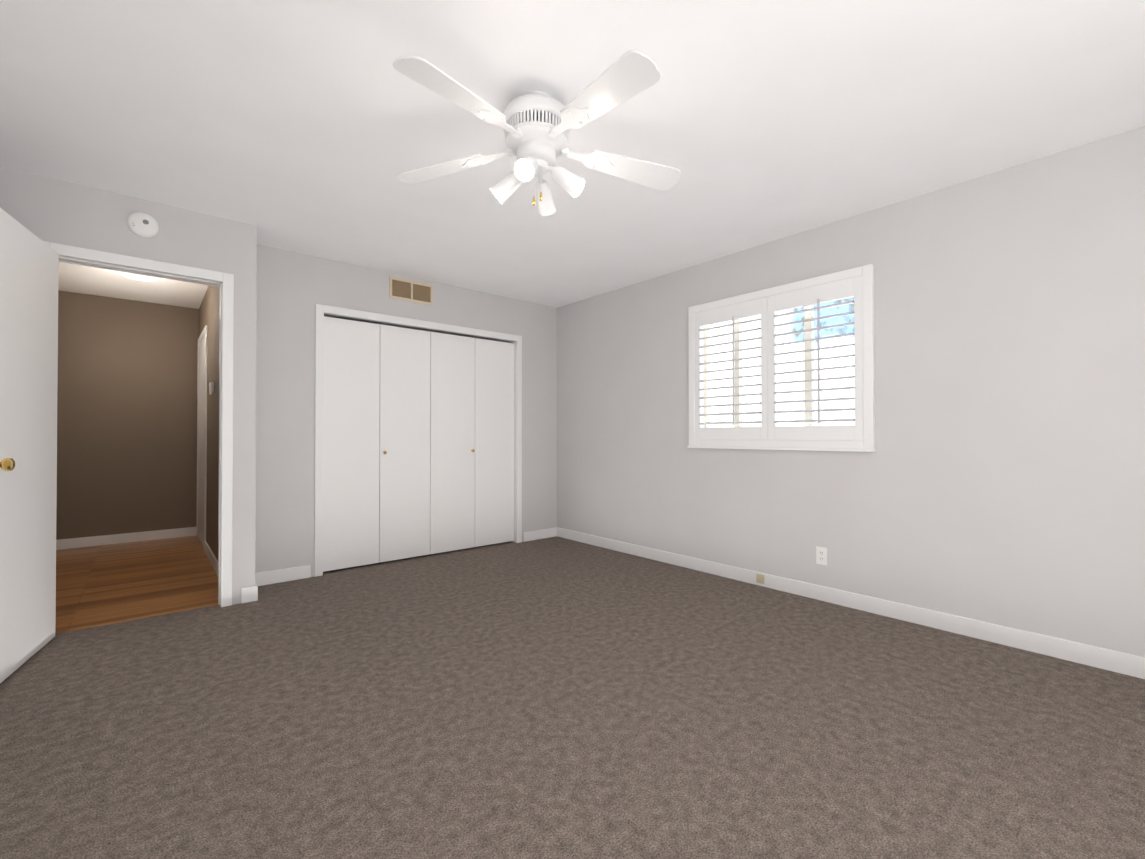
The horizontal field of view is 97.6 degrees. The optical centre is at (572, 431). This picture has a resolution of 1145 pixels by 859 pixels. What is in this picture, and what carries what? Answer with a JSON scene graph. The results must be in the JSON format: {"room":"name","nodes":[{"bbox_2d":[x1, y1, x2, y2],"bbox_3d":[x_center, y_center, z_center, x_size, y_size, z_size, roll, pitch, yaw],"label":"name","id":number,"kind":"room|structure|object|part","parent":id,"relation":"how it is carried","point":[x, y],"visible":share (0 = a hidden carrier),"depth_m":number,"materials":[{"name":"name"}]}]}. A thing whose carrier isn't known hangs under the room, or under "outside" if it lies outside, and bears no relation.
{"room":"empty bedroom","nodes":[
{"label":"empty bedroom","id":0,"kind":"room"},
{"bbox_2d":[56,290,198,539],"bbox_3d":[-4.526,-0.110,5.059,1.410,2.440,0.120,0,-1,-41],"label":"wall","id":1,"kind":"structure","parent":0,"point":[127,421],"depth_m":5.02,"materials":[{"name":"paint"}]},
{"bbox_2d":[56,527,196,549],"bbox_3d":[-4.466,1.063,5.010,1.150,0.095,0.016,0,-1,-41],"label":"baseboard","id":2,"kind":"structure","parent":1,"relation":"attached to","point":[80,542],"depth_m":4.99,"materials":[{"name":"white wood"}]},
{"bbox_2d":[0,166,256,604],"bbox_3d":[-2.588,-0.128,2.887,1.290,2.440,0.120,0,-1,-41],"label":"wall","id":3,"kind":"structure","parent":0,"point":[47,209],"depth_m":3.05,"materials":[{"name":"paint"}]},
{"bbox_2d":[0,208,58,682],"bbox_3d":[-2.555,0.064,2.314,0.035,2.024,0.754,0,-1,-30],"label":"door","id":4,"kind":"structure","parent":3,"relation":"in","point":[29,266],"depth_m":2.35,"materials":[{"name":"white wood"}]},
{"bbox_2d":[0,458,14,470],"bbox_3d":[-2.393,0.135,2.026,0.173,0.066,0.111,0,-1,-30],"label":"door knob","id":5,"kind":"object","parent":4,"relation":"attached to","point":[7,464],"depth_m":2.06,"materials":[{"name":"gold metal"}]},
{"bbox_2d":[43,241,233,606],"bbox_3d":[-2.521,0.046,2.950,0.882,2.093,0.162,0,-1,-41],"label":"door frame","id":6,"kind":"structure","parent":3,"relation":"attached to","point":[224,282],"depth_m":3.14,"materials":[{"name":"white wood"}]},
{"bbox_2d":[127,212,158,237],"bbox_3d":[-2.476,-1.198,2.888,0.140,0.140,0.038,0,-1,-41],"label":"smoke detector","id":7,"kind":"object","parent":3,"relation":"attached to","point":[141,224],"visible":1,"depth_m":2.88,"materials":[{"name":"white plastic"}]},
{"bbox_2d":[245,575,260,601],"bbox_3d":[-2.157,1.049,3.375,0.013,0.095,0.343,0,-1,-41],"label":"baseboard","id":8,"kind":"structure","parent":3,"relation":"attached to","point":[251,593],"depth_m":3.23,"materials":[{"name":"white wood"}]},
{"bbox_2d":[199,286,219,559],"bbox_3d":[-3.105,-0.115,4.359,0.060,2.440,2.790,0,-1,-41],"label":"wall","id":9,"kind":"structure","parent":0,"point":[209,312],"depth_m":4.27,"materials":[{"name":"paint"}]},
{"bbox_2d":[198,335,204,546],"bbox_3d":[-3.687,0.085,4.985,0.007,2.025,0.774,0,-1,-41],"label":"hall door","id":10,"kind":"structure","parent":9,"relation":"in","point":[201,441],"depth_m":5.00,"materials":[{"name":"white wood"}]},
{"bbox_2d":[196,325,207,550],"bbox_3d":[-3.689,0.061,4.983,0.015,2.098,0.896,0,-1,-41],"label":"door frame","id":11,"kind":"structure","parent":9,"relation":"attached to","point":[203,333],"depth_m":4.65,"materials":[{"name":"white wood"}]},
{"bbox_2d":[209,382,213,394],"bbox_3d":[-3.040,-0.366,4.220,0.024,0.100,0.110,0,-1,-41],"label":"hall light switch","id":12,"kind":"object","parent":9,"relation":"attached to","point":[211,388],"visible":1,"depth_m":4.18,"materials":[{"name":"white plastic"}]},
{"bbox_2d":[205,541,217,575],"bbox_3d":[-2.811,1.054,3.950,0.013,0.095,1.780,0,-1,-41],"label":"baseboard","id":13,"kind":"structure","parent":9,"relation":"attached to","point":[214,562],"depth_m":4.15,"materials":[{"name":"white wood"}]},
{"bbox_2d":[255,244,556,576],"bbox_3d":[-1.269,-0.114,4.490,2.800,2.440,0.120,0,-1,-41],"label":"wall","id":14,"kind":"structure","parent":0,"point":[293,288],"depth_m":3.79,"materials":[{"name":"paint"}]},
{"bbox_2d":[241,565,310,590],"bbox_3d":[-2.133,1.051,3.651,0.408,0.095,0.016,0,-1,-41],"label":"baseboard","id":15,"kind":"structure","parent":14,"relation":"attached to","point":[301,572],"depth_m":3.67,"materials":[{"name":"white wood"}]},
{"bbox_2d":[323,316,429,571],"bbox_3d":[-1.602,0.095,4.167,0.891,1.984,0.062,0,-1,-41],"label":"bifold closet door","id":16,"kind":"structure","parent":14,"relation":"in","point":[376,459],"depth_m":4.14,"materials":[{"name":"white wood"}]},
{"bbox_2d":[389,276,432,304],"bbox_3d":[-1.385,-1.211,4.316,0.385,0.180,0.008,0,-1,-41],"label":"air vent","id":17,"kind":"object","parent":14,"relation":"in","point":[408,290],"visible":1,"depth_m":4.31,"materials":[{"name":"beige metal"}]},
{"bbox_2d":[314,304,521,576],"bbox_3d":[-1.275,0.068,4.473,1.902,2.076,0.136,0,-1,-41],"label":"trim","id":18,"kind":"structure","parent":14,"relation":"attached to","point":[321,311],"depth_m":4.14,"materials":[{"name":"white wood"}]},
{"bbox_2d":[430,332,513,553],"bbox_3d":[-0.922,0.100,4.749,0.891,1.984,0.062,0,-1,-41],"label":"bifold closet door","id":19,"kind":"structure","parent":14,"relation":"in","point":[471,442],"depth_m":4.72,"materials":[{"name":"white wood"}]},
{"bbox_2d":[523,527,556,541],"bbox_3d":[-0.343,1.064,5.184,0.398,0.095,0.013,0,-1,-41],"label":"baseboard","id":20,"kind":"structure","parent":14,"relation":"attached to","point":[551,532],"depth_m":5.18,"materials":[{"name":"white wood"}]},
{"bbox_2d":[326,316,509,342],"bbox_3d":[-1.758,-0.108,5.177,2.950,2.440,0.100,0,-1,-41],"label":"door track","id":21,"kind":"object","parent":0,"point":[416,329],"depth_m":5.22,"materials":[{"name":"metal"}]},
{"bbox_2d":[0,536,1144,858],"bbox_3d":[0.093,1.115,2.012,4.240,0.060,5.640,0,-1,-41],"label":"floor carpet","id":22,"kind":"object","parent":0,"point":[554,698],"visible":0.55,"depth_m":1.82,"materials":[{"name":"brown carpet"}]},
{"bbox_2d":[0,0,1144,308],"bbox_3d":[-0.782,-1.397,2.963,4.360,0.100,8.190,0,-1,-41],"label":"ceiling","id":23,"kind":"structure","parent":0,"point":[310,126],"depth_m":2.14,"materials":[{"name":"paint"}]},
{"bbox_2d":[118,271,159,280],"bbox_3d":[-3.554,-1.293,4.110,0.300,0.088,0.300,0,-1,-41],"label":"lamp","id":24,"kind":"object","parent":23,"relation":"attached to","point":[138,277],"visible":0.44,"depth_m":4.08,"materials":[{"name":"white glass"}]},
{"bbox_2d":[393,50,680,215],"bbox_3d":[-0.144,-1.134,1.903,1.247,0.444,0.799,0,0,-1],"label":"fan","id":25,"kind":"object","parent":23,"relation":"hanging from","point":[537,126],"visible":1,"depth_m":1.94,"materials":[{"name":"white plastic"}]},
{"bbox_2d":[557,126,1144,656],"bbox_3d":[1.409,-0.121,3.629,0.150,2.440,6.370,0,-1,-41],"label":"wall","id":26,"kind":"structure","parent":0,"point":[997,476],"depth_m":2.76,"materials":[{"name":"paint"}]},
{"bbox_2d":[756,573,763,583],"bbox_3d":[1.332,1.046,3.560,0.018,0.065,0.060,0,-1,-41],"label":"outlet","id":27,"kind":"object","parent":26,"relation":"attached to","point":[759,578],"visible":1,"depth_m":3.56,"materials":[{"name":"beige plastic"}]},
{"bbox_2d":[687,264,875,451],"bbox_3d":[1.427,-0.441,3.568,0.187,1.132,1.350,0,-1,-41],"label":"window shutters","id":28,"kind":"object","parent":26,"relation":"attached to","point":[857,283],"visible":1,"depth_m":3.44,"materials":[{"name":"white wood"}]},
{"bbox_3d":[1.482,-0.447,3.616,0.040,1.030,1.250,0,-1,-41],"label":"sash","id":29,"kind":"part","parent":28,"relation":"part of","materials":[{"name":"beige wood"}]},
{"bbox_3d":[1.391,-0.453,3.473,0.010,0.810,0.628,0,-1,-41],"label":"tilt rod","id":30,"kind":"part","parent":28,"relation":"part of","materials":[{"name":"grey wood"}]},
{"bbox_2d":[816,546,826,564],"bbox_3d":[1.619,0.806,3.255,0.009,0.114,0.070,0,-1,-41],"label":"electrical outlet plate","id":31,"kind":"object","parent":26,"relation":"attached to","point":[821,555],"visible":1,"depth_m":3.25,"materials":[{"name":"white plastic"}]},
{"bbox_2d":[557,527,1144,678],"bbox_3d":[1.584,1.048,3.288,0.016,0.095,5.400,0,-1,-41],"label":"baseboard","id":32,"kind":"structure","parent":26,"relation":"attached to","point":[1106,659],"depth_m":2.87,"materials":[{"name":"white wood"}]},
{"label":"outside","id":33,"kind":"structure","parent":0,"visible":0},
{"bbox_2d":[710,297,854,426],"bbox_3d":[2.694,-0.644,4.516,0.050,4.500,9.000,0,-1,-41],"label":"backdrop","id":34,"kind":"structure","parent":33,"point":[838,362],"depth_m":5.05,"materials":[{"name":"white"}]},
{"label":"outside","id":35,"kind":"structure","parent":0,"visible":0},
{"bbox_2d":[55,536,218,633],"bbox_3d":[-3.599,1.131,3.966,1.410,0.060,2.970,0,-1,-41],"label":"floor","id":36,"kind":"structure","parent":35,"point":[100,585],"depth_m":3.68,"materials":[{"name":"brown wood"}]}
]}

